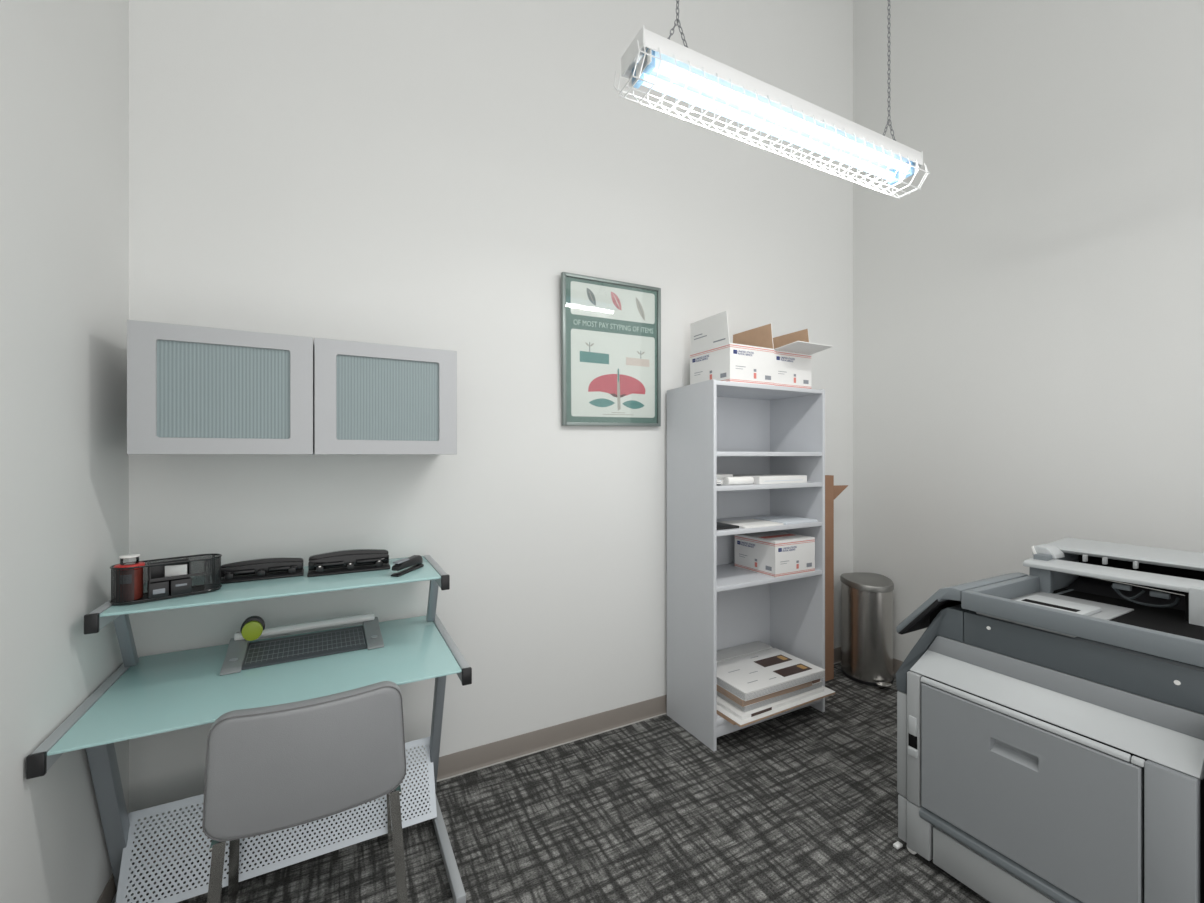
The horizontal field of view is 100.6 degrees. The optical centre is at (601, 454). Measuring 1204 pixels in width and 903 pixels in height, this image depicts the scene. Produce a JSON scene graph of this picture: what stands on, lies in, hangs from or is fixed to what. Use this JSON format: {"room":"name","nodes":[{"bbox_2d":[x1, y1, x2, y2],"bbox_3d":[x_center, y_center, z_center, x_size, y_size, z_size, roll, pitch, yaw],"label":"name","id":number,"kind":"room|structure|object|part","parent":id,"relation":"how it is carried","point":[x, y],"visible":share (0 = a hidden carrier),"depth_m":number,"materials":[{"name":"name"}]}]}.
{"room":"office copy room","nodes":[
{"label":"office copy room","id":0,"kind":"room"},
{"bbox_2d":[0,0,128,902],"bbox_3d":[-1.007,-1.050,0.434,0.100,5.000,2.914,0,0,-28],"label":"wall","id":1,"kind":"structure","parent":0,"point":[64,64],"depth_m":1.31,"materials":[{"name":"paint"}]},
{"bbox_2d":[97,873,116,902],"bbox_3d":[-0.953,1.400,0.454,0.014,0.100,2.900,0,0,-28],"label":"baseboard","id":2,"kind":"structure","parent":1,"relation":"attached to","point":[109,891],"depth_m":1.58,"materials":[{"name":"plastic"}]},
{"bbox_2d":[129,0,852,838],"bbox_3d":[0.051,-1.050,2.707,4.109,5.000,0.100,0,0,-28],"label":"wall","id":3,"kind":"structure","parent":0,"point":[429,174],"depth_m":2.32,"materials":[{"name":"paint"}]},
{"bbox_2d":[127,320,313,453],"bbox_3d":[-1.270,-0.200,1.737,0.474,0.396,0.362,0,0,-28],"label":"upper cabinet","id":4,"kind":"object","parent":3,"relation":"attached to","point":[191,389],"visible":0.97,"depth_m":1.57,"materials":[{"name":"grey"}]},
{"bbox_3d":[-1.190,-0.200,1.588,0.354,0.302,0.006,0,0,-28],"label":"glass panel","id":5,"kind":"part","parent":4,"relation":"part of","materials":[{"name":"glass"}]},
{"bbox_2d":[314,338,456,453],"bbox_3d":[-0.849,-0.200,1.962,0.474,0.396,0.362,0,0,-28],"label":"upper cabinet","id":6,"kind":"object","parent":3,"relation":"attached to","point":[370,398],"visible":1,"depth_m":1.80,"materials":[{"name":"grey"}]},
{"bbox_3d":[-0.769,-0.200,1.813,0.354,0.302,0.006,0,0,-28],"label":"glass panel","id":7,"kind":"part","parent":6,"relation":"part of","materials":[{"name":"glass"}]},
{"bbox_2d":[133,647,840,868],"bbox_3d":[0.079,1.400,2.656,3.909,0.100,0.016,0,0,-28],"label":"baseboard","id":8,"kind":"structure","parent":3,"relation":"attached to","point":[459,763],"depth_m":2.44,"materials":[{"name":"plastic"}]},
{"bbox_2d":[561,272,660,425],"bbox_3d":[0.060,-0.531,2.624,0.600,0.768,0.047,0,0,-28],"label":"framed poster","id":9,"kind":"object","parent":3,"relation":"attached to","point":[611,329],"visible":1,"depth_m":2.61,"materials":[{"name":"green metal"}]},
{"bbox_2d":[133,662,990,902],"bbox_3d":[0.738,1.500,1.422,4.109,0.100,3.014,0,0,-28],"label":"floor","id":10,"kind":"structure","parent":0,"point":[800,805],"depth_m":1.92,"materials":[{"name":"carpet"}]},
{"bbox_2d":[26,555,471,902],"bbox_3d":[-1.023,0.943,1.667,1.024,1.015,0.665,0,0,-28],"label":"computer desk","id":11,"kind":"object","parent":10,"relation":"on","point":[165,692],"visible":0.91,"depth_m":1.61,"materials":[{"name":"teal glass"}]},
{"bbox_3d":[-1.469,0.723,1.449,0.029,0.051,0.630,0,0,-28],"label":"rail","id":12,"kind":"part","parent":11,"relation":"part of","materials":[{"name":"silver metal"}]},
{"bbox_3d":[-1.501,1.079,1.534,0.044,0.662,0.308,0,0,-28],"label":"leg","id":13,"kind":"part","parent":11,"relation":"part of","materials":[{"name":"silver metal"}]},
{"bbox_3d":[-1.497,0.462,1.557,0.027,0.051,0.413,0,0,-28],"label":"rail","id":14,"kind":"part","parent":11,"relation":"part of","materials":[{"name":"silver metal"}]},
{"bbox_3d":[-1.535,0.592,1.612,0.030,0.210,0.140,0,0,-28],"label":"post","id":15,"kind":"part","parent":11,"relation":"part of","materials":[{"name":"silver metal"}]},
{"bbox_2d":[110,553,221,604],"bbox_3d":[-1.345,0.381,1.553,0.107,0.108,0.264,0,0,45],"label":"desk organizer","id":16,"kind":"object","parent":11,"relation":"on","point":[159,587],"visible":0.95,"depth_m":1.54,"materials":[{"name":"black metal"}]},
{"bbox_2d":[114,554,144,601],"bbox_3d":[-1.408,0.364,1.490,0.068,0.130,0.068,0,0,-28],"label":"jar","id":17,"kind":"object","parent":16,"relation":"in","point":[138,572],"visible":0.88,"depth_m":1.48,"materials":[{"name":"red plastic"}]},
{"bbox_3d":[-1.408,0.312,1.490,0.046,0.026,0.046,0,0,-28],"label":"lid","id":18,"kind":"part","parent":17,"relation":"part of","materials":[{"name":"clear plastic"}]},
{"bbox_3d":[-1.345,0.406,1.515,0.053,0.046,0.046,0,0,45],"label":"drawer","id":19,"kind":"part","parent":16,"relation":"part of","materials":[{"name":"black plastic"}]},
{"bbox_2d":[165,564,186,576],"bbox_3d":[-1.311,0.358,1.539,0.053,0.038,0.006,0,0,-28],"label":"pad","id":20,"kind":"object","parent":16,"relation":"in","point":[172,570],"visible":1,"depth_m":1.54,"materials":[{"name":"white paper"}]},
{"bbox_3d":[-1.308,0.406,1.552,0.053,0.046,0.050,0,0,45],"label":"drawer","id":21,"kind":"part","parent":16,"relation":"part of","materials":[{"name":"black plastic"}]},
{"bbox_2d":[220,558,303,583],"bbox_3d":[-1.211,0.406,1.782,0.255,0.062,0.085,0,0,-29],"label":"hole punch","id":22,"kind":"object","parent":11,"relation":"on","point":[266,568],"visible":0.94,"depth_m":1.77,"materials":[{"name":"black plastic"}]},
{"bbox_2d":[99,556,440,616],"bbox_3d":[-1.081,0.443,1.776,0.911,0.009,0.419,0,0,-28],"label":"shelf","id":23,"kind":"object","parent":11,"relation":"attached to","point":[288,586],"depth_m":1.67,"materials":[{"name":"teal glass"}]},
{"bbox_3d":[-1.087,1.284,1.783,0.937,0.259,0.146,0,0,-28],"label":"perforated panel","id":24,"kind":"part","parent":11,"relation":"part of","materials":[{"name":"silver metal"}]},
{"bbox_2d":[220,613,383,675],"bbox_3d":[-1.058,0.639,1.801,0.480,0.118,0.240,0,0,-30],"label":"cutter","id":25,"kind":"object","parent":11,"relation":"on","point":[242,654],"visible":1,"depth_m":1.79,"materials":[{"name":"grey plastic"},{"name":"dark grey metal"}]},
{"bbox_3d":[-1.243,0.624,1.777,0.062,0.068,0.020,0,0,-30],"label":"cutter knob","id":26,"kind":"part","parent":25,"relation":"part of","materials":[{"name":"green plastic"}]},
{"bbox_3d":[-1.101,0.640,1.877,0.450,0.024,0.038,0,0,-30],"label":"rail","id":27,"kind":"part","parent":25,"relation":"part of","materials":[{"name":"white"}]},
{"bbox_2d":[307,549,389,576],"bbox_3d":[-0.951,0.400,1.887,0.275,0.074,0.085,0,0,-28],"label":"hole punch","id":28,"kind":"object","parent":11,"relation":"on","point":[355,560],"visible":1,"depth_m":1.87,"materials":[{"name":"black plastic"}]},
{"bbox_2d":[391,555,423,576],"bbox_3d":[-0.728,0.411,1.876,0.032,0.052,0.171,0,0,11],"label":"stapler","id":29,"kind":"object","parent":11,"relation":"on","point":[403,566],"visible":1,"depth_m":1.85,"materials":[{"name":"black plastic"}]},
{"bbox_2d":[393,564,417,572],"bbox_3d":[-0.731,0.417,1.862,0.016,0.011,0.134,0,0,11],"label":"magazine","id":30,"kind":"object","parent":29,"relation":"on","point":[397,568],"depth_m":1.83,"materials":[{"name":"silver metal"}]},
{"bbox_3d":[-0.728,0.405,1.875,0.030,0.040,0.163,0,0,11],"label":"arm","id":31,"kind":"part","parent":29,"relation":"part of","materials":[{"name":"black plastic"}]},
{"bbox_3d":[-0.697,0.592,2.059,0.032,0.210,0.140,0,0,-28],"label":"post","id":32,"kind":"part","parent":11,"relation":"part of","materials":[{"name":"silver metal"}]},
{"bbox_3d":[-0.668,0.462,2.000,0.027,0.051,0.413,0,0,-28],"label":"rail","id":33,"kind":"part","parent":11,"relation":"part of","materials":[{"name":"silver metal"}]},
{"bbox_3d":[-0.657,1.079,1.984,0.032,0.662,0.308,0,0,-28],"label":"leg","id":34,"kind":"part","parent":11,"relation":"part of","materials":[{"name":"silver metal"}]},
{"bbox_3d":[-0.593,0.723,1.917,0.029,0.051,0.630,0,0,-28],"label":"rail","id":35,"kind":"part","parent":11,"relation":"part of","materials":[{"name":"silver metal"}]},
{"bbox_2d":[202,681,407,902],"bbox_3d":[-0.869,1.045,1.514,0.507,0.810,0.532,0,0,-28],"label":"dining chair","id":36,"kind":"object","parent":10,"relation":"on","point":[268,769],"visible":1,"depth_m":1.29,"materials":[{"name":"grey plastic"}]},
{"bbox_3d":[-0.974,1.215,1.243,0.029,0.470,0.077,0,0,10],"label":"leg","id":37,"kind":"part","parent":36,"relation":"part of","materials":[{"name":"silver metal"}]},
{"bbox_3d":[-1.189,1.218,1.621,0.042,0.463,0.042,0,0,-28],"label":"leg","id":38,"kind":"part","parent":36,"relation":"part of","materials":[{"name":"silver metal"}]},
{"bbox_3d":[-0.774,0.806,1.337,0.475,0.331,0.129,0,0,-28],"label":"backrest","id":39,"kind":"part","parent":36,"relation":"part of","materials":[{"name":"grey plastic"}]},
{"bbox_3d":[-0.880,0.993,1.536,0.451,0.011,0.400,0,0,-28],"label":"seat frame","id":40,"kind":"part","parent":36,"relation":"part of","materials":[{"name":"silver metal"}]},
{"bbox_3d":[-0.779,1.218,1.840,0.042,0.463,0.042,0,0,-28],"label":"leg","id":41,"kind":"part","parent":36,"relation":"part of","materials":[{"name":"silver metal"}]},
{"bbox_3d":[-0.585,1.215,1.451,0.077,0.470,0.029,0,0,24],"label":"leg","id":42,"kind":"part","parent":36,"relation":"part of","materials":[{"name":"silver metal"}]},
{"bbox_2d":[667,379,824,750],"bbox_3d":[0.810,0.539,2.808,0.810,1.822,0.394,0,0,-28],"label":"bookcase","id":43,"kind":"object","parent":10,"relation":"on","point":[714,427],"depth_m":2.78,"materials":[{"name":"grey laminate"}]},
{"bbox_3d":[0.461,0.539,2.621,0.019,1.822,0.394,0,0,-28],"label":"panel","id":44,"kind":"part","parent":43,"relation":"part of","materials":[{"name":"grey laminate"}]},
{"bbox_3d":[0.584,0.137,2.517,0.058,0.032,0.055,0,0,-28],"label":"cable coil","id":45,"kind":"part","parent":43,"relation":"part of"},
{"bbox_3d":[0.811,1.319,2.805,0.772,0.027,0.383,0,0,-28],"label":"shelf","id":46,"kind":"part","parent":43,"relation":"part of","materials":[{"name":"grey laminate"}]},
{"bbox_2d":[717,474,732,483],"bbox_3d":[0.573,0.128,2.663,0.184,0.052,0.162,0,0,-28],"label":"pack","id":47,"kind":"object","parent":43,"relation":"on","point":[719,476],"visible":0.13,"depth_m":2.60,"materials":[{"name":"white paper"}]},
{"bbox_2d":[717,712,735,724],"bbox_3d":[0.849,1.298,2.715,0.662,0.012,0.332,0,0,-28],"label":"carton","id":48,"kind":"object","parent":43,"relation":"on","point":[722,716],"visible":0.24,"depth_m":2.46,"materials":[{"name":"cardboard"}]},
{"bbox_2d":[717,686,834,726],"bbox_3d":[0.871,1.286,2.700,0.692,0.012,0.372,0,0,-29],"label":"carton","id":49,"kind":"object","parent":48,"relation":"on","point":[827,692],"visible":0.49,"depth_m":2.50,"materials":[{"name":"white cardboard"}]},
{"bbox_2d":[717,687,823,719],"bbox_3d":[0.856,1.272,2.707,0.602,0.016,0.343,0,0,-29],"label":"carton","id":50,"kind":"object","parent":49,"relation":"on","point":[721,702],"visible":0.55,"depth_m":2.53,"materials":[{"name":"white cardboard"}]},
{"bbox_2d":[717,680,822,711],"bbox_3d":[0.871,1.247,2.732,0.572,0.030,0.332,0,0,-29],"label":"pack","id":51,"kind":"object","parent":50,"relation":"on","point":[818,684],"visible":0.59,"depth_m":2.56,"materials":[{"name":"grey paper"}]},
{"bbox_2d":[717,681,811,706],"bbox_3d":[0.829,1.214,2.704,0.492,0.034,0.332,0,0,-27],"label":"pack","id":52,"kind":"object","parent":51,"relation":"on","point":[720,689],"visible":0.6,"depth_m":2.54,"materials":[{"name":"grey paper"}]},
{"bbox_2d":[717,648,824,700],"bbox_3d":[0.869,1.177,2.714,0.572,0.041,0.347,0,0,-28],"label":"box","id":53,"kind":"object","parent":52,"relation":"on","point":[755,675],"visible":0.84,"depth_m":2.66,"materials":[{"name":"grey cardboard"}]},
{"bbox_2d":[717,522,738,529],"bbox_3d":[0.580,0.369,2.622,0.166,0.012,0.220,0,0,-28],"label":"folder","id":54,"kind":"object","parent":43,"relation":"on","point":[720,526],"visible":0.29,"depth_m":2.55,"materials":[{"name":"black plastic"}]},
{"bbox_2d":[690,310,773,385],"bbox_3d":[0.701,-0.548,2.726,0.319,0.364,0.321,0,0,-28],"label":"box","id":55,"kind":"object","parent":43,"relation":"on","point":[750,356],"visible":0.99,"depth_m":2.63,"materials":[{"name":"white cardboard"}]},
{"bbox_2d":[724,476,753,484],"bbox_3d":[0.708,0.133,2.583,0.172,0.042,0.042,0,0,-28],"label":"paper stack","id":56,"kind":"object","parent":43,"relation":"on","point":[743,480],"visible":0.99,"depth_m":2.56,"materials":[{"name":"white paper"}]},
{"bbox_3d":[0.719,0.537,2.978,0.772,1.765,0.006,0,0,-28],"label":"panel","id":57,"kind":"part","parent":43,"relation":"part of","materials":[{"name":"grey laminate"}]},
{"bbox_2d":[717,641,772,661],"bbox_3d":[0.770,1.228,2.931,0.520,0.152,0.115,0,0,-28],"label":"carton","id":58,"kind":"object","parent":43,"relation":"on","point":[753,647],"visible":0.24,"depth_m":2.95,"materials":[{"name":"white cardboard"}]},
{"bbox_2d":[720,519,782,528],"bbox_3d":[0.801,0.370,2.709,0.275,0.010,0.215,0,0,-28],"label":"paper stack","id":59,"kind":"object","parent":43,"relation":"on","point":[747,523],"visible":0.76,"depth_m":2.67,"materials":[{"name":"white paper"}]},
{"bbox_3d":[0.811,-0.005,2.805,0.772,0.023,0.383,0,0,-28],"label":"shelf","id":60,"kind":"part","parent":43,"relation":"part of","materials":[{"name":"grey laminate"}]},
{"bbox_3d":[0.811,0.166,2.805,0.772,0.024,0.383,0,0,-28],"label":"shelf","id":61,"kind":"part","parent":43,"relation":"part of","materials":[{"name":"grey laminate"}]},
{"bbox_3d":[0.811,0.388,2.805,0.772,0.024,0.383,0,0,-28],"label":"shelf","id":62,"kind":"part","parent":43,"relation":"part of","materials":[{"name":"grey laminate"}]},
{"bbox_3d":[0.811,0.662,2.805,0.772,0.024,0.383,0,0,-28],"label":"shelf","id":63,"kind":"part","parent":43,"relation":"part of","materials":[{"name":"grey laminate"}]},
{"bbox_2d":[733,474,806,483],"bbox_3d":[0.926,0.134,2.798,0.360,0.040,0.236,0,0,-28],"label":"paper stack","id":64,"kind":"object","parent":43,"relation":"on","point":[758,478],"visible":0.77,"depth_m":2.70,"materials":[{"name":"white paper"}]},
{"bbox_2d":[735,531,814,577],"bbox_3d":[0.980,0.554,2.852,0.308,0.190,0.306,0,0,-28],"label":"box","id":65,"kind":"object","parent":43,"relation":"on","point":[775,554],"visible":0.98,"depth_m":2.74,"materials":[{"name":"white cardboard"}]},
{"bbox_2d":[753,515,816,524],"bbox_3d":[1.042,0.369,2.848,0.250,0.013,0.237,0,0,-28],"label":"paper stack","id":66,"kind":"object","parent":43,"relation":"on","point":[786,520],"visible":0.88,"depth_m":2.81,"materials":[{"name":"white paper"}]},
{"bbox_3d":[1.159,0.539,2.994,0.019,1.822,0.394,0,0,-28],"label":"panel","id":67,"kind":"part","parent":43,"relation":"part of","materials":[{"name":"grey laminate"}]},
{"bbox_2d":[773,329,832,388],"bbox_3d":[1.008,-0.540,2.812,0.297,0.346,0.459,0,0,-28],"label":"box","id":68,"kind":"object","parent":43,"relation":"on","point":[793,351],"visible":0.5,"depth_m":2.74,"materials":[{"name":"white cardboard"}]},
{"bbox_2d":[825,475,847,680],"bbox_3d":[1.401,0.791,3.214,0.500,1.318,0.050,0,0,-28],"label":"carton","id":69,"kind":"object","parent":10,"relation":"on","point":[832,491],"visible":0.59,"depth_m":3.22,"materials":[{"name":"brown cardboard"}]},
{"bbox_2d":[840,572,893,686],"bbox_3d":[1.744,1.122,3.237,0.304,0.656,0.337,0,0,-2],"label":"trash can","id":70,"kind":"object","parent":10,"relation":"on","point":[866,598],"visible":1,"depth_m":3.16,"materials":[{"name":"silver metal"}]},
{"bbox_3d":[1.743,0.829,3.265,0.304,0.070,0.276,0,0,-2],"label":"lid","id":71,"kind":"part","parent":70,"relation":"part of","materials":[{"name":"silver metal"}]},
{"bbox_2d":[893,538,1203,902],"bbox_3d":[1.797,0.900,1.554,1.006,1.100,1.250,0,0,-28],"label":"copier","id":72,"kind":"object","parent":10,"relation":"on","point":[1050,720],"visible":1,"depth_m":1.52,"materials":[{"name":"grey plastic"}]},
{"bbox_3d":[1.534,1.143,2.067,0.986,0.542,0.038,0,0,-28],"label":"panel","id":73,"kind":"part","parent":72,"relation":"part of","materials":[{"name":"grey plastic"}]},
{"bbox_3d":[1.380,0.566,1.913,0.482,0.215,0.224,0,0,-28],"label":"control panel","id":74,"kind":"part","parent":72,"relation":"part of","materials":[{"name":"grey plastic"}]},
{"bbox_3d":[1.303,1.353,1.529,0.084,0.126,0.510,0,0,-28],"label":"drawer","id":75,"kind":"part","parent":72,"relation":"part of","materials":[{"name":"grey plastic"}]},
{"bbox_3d":[1.272,1.263,1.535,0.054,0.038,0.550,0,0,-28],"label":"rail","id":76,"kind":"part","parent":72,"relation":"part of","materials":[{"name":"grey plastic"}]},
{"bbox_3d":[1.252,0.790,1.534,0.018,0.019,0.526,0,0,-28],"label":"edge trim","id":77,"kind":"part","parent":72,"relation":"part of","materials":[{"name":"grey plastic"}]},
{"bbox_3d":[1.261,1.019,1.526,0.026,0.434,0.544,0,0,-28],"label":"door","id":78,"kind":"part","parent":72,"relation":"part of","materials":[{"name":"grey plastic"}]},
{"bbox_2d":[961,575,1203,667],"bbox_3d":[1.868,0.499,1.465,0.924,0.074,1.025,0,0,-28],"label":"tray","id":79,"kind":"object","parent":72,"relation":"on","point":[1161,627],"depth_m":1.59,"materials":[{"name":"grey plastic"}]},
{"bbox_3d":[1.816,0.449,1.758,0.016,0.024,0.331,0,0,-30],"label":"feeder rod","id":80,"kind":"part","parent":72,"relation":"part of","materials":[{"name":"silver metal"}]},
{"bbox_3d":[1.383,0.790,1.289,0.018,0.019,0.024,0,0,-28],"label":"edge trim","id":81,"kind":"part","parent":72,"relation":"part of","materials":[{"name":"grey plastic"}]},
{"bbox_3d":[1.448,1.101,1.261,0.102,0.638,0.088,0,0,-28],"label":"quarter panel","id":82,"kind":"part","parent":72,"relation":"part of","materials":[{"name":"grey plastic"}]},
{"bbox_3d":[1.920,0.477,1.485,0.114,0.135,0.212,0,0,-28],"label":"feeder post","id":83,"kind":"part","parent":72,"relation":"part of","materials":[{"name":"grey plastic"}]},
{"bbox_2d":[853,0,1203,661],"bbox_3d":[2.529,-1.050,2.322,0.100,5.000,2.914,0,0,-28],"label":"wall","id":84,"kind":"structure","parent":0,"point":[1028,319],"depth_m":2.68,"materials":[{"name":"paint"}]},
{"bbox_2d":[893,658,902,674],"bbox_3d":[2.482,1.400,2.289,0.014,0.100,2.900,0,0,-28],"label":"baseboard","id":85,"kind":"structure","parent":84,"relation":"attached to","point":[896,663],"depth_m":3.30,"materials":[{"name":"plastic"}]},
{"bbox_3d":[0.738,-3.600,1.422,4.109,0.100,3.014,0,0,-28],"label":"ceiling","id":86,"kind":"structure","parent":0,"visible":0},
{"bbox_2d":[613,0,929,198],"bbox_3d":[0.631,-2.281,1.659,1.268,2.537,0.152,0,0,-27],"label":"hanging light","id":87,"kind":"object","parent":86,"relation":"hanging from","point":[654,61],"visible":1,"depth_m":1.57,"materials":[{"name":"white metal"}]},
{"bbox_3d":[0.216,-2.345,1.428,0.097,2.409,0.012,0,0,-27],"label":"chain","id":88,"kind":"part","parent":87,"relation":"part of","materials":[{"name":"silver metal"}]},
{"bbox_3d":[1.065,-2.345,1.855,0.096,2.409,0.012,0,0,-27],"label":"chain","id":89,"kind":"part","parent":87,"relation":"part of","materials":[{"name":"silver metal"}]}
]}

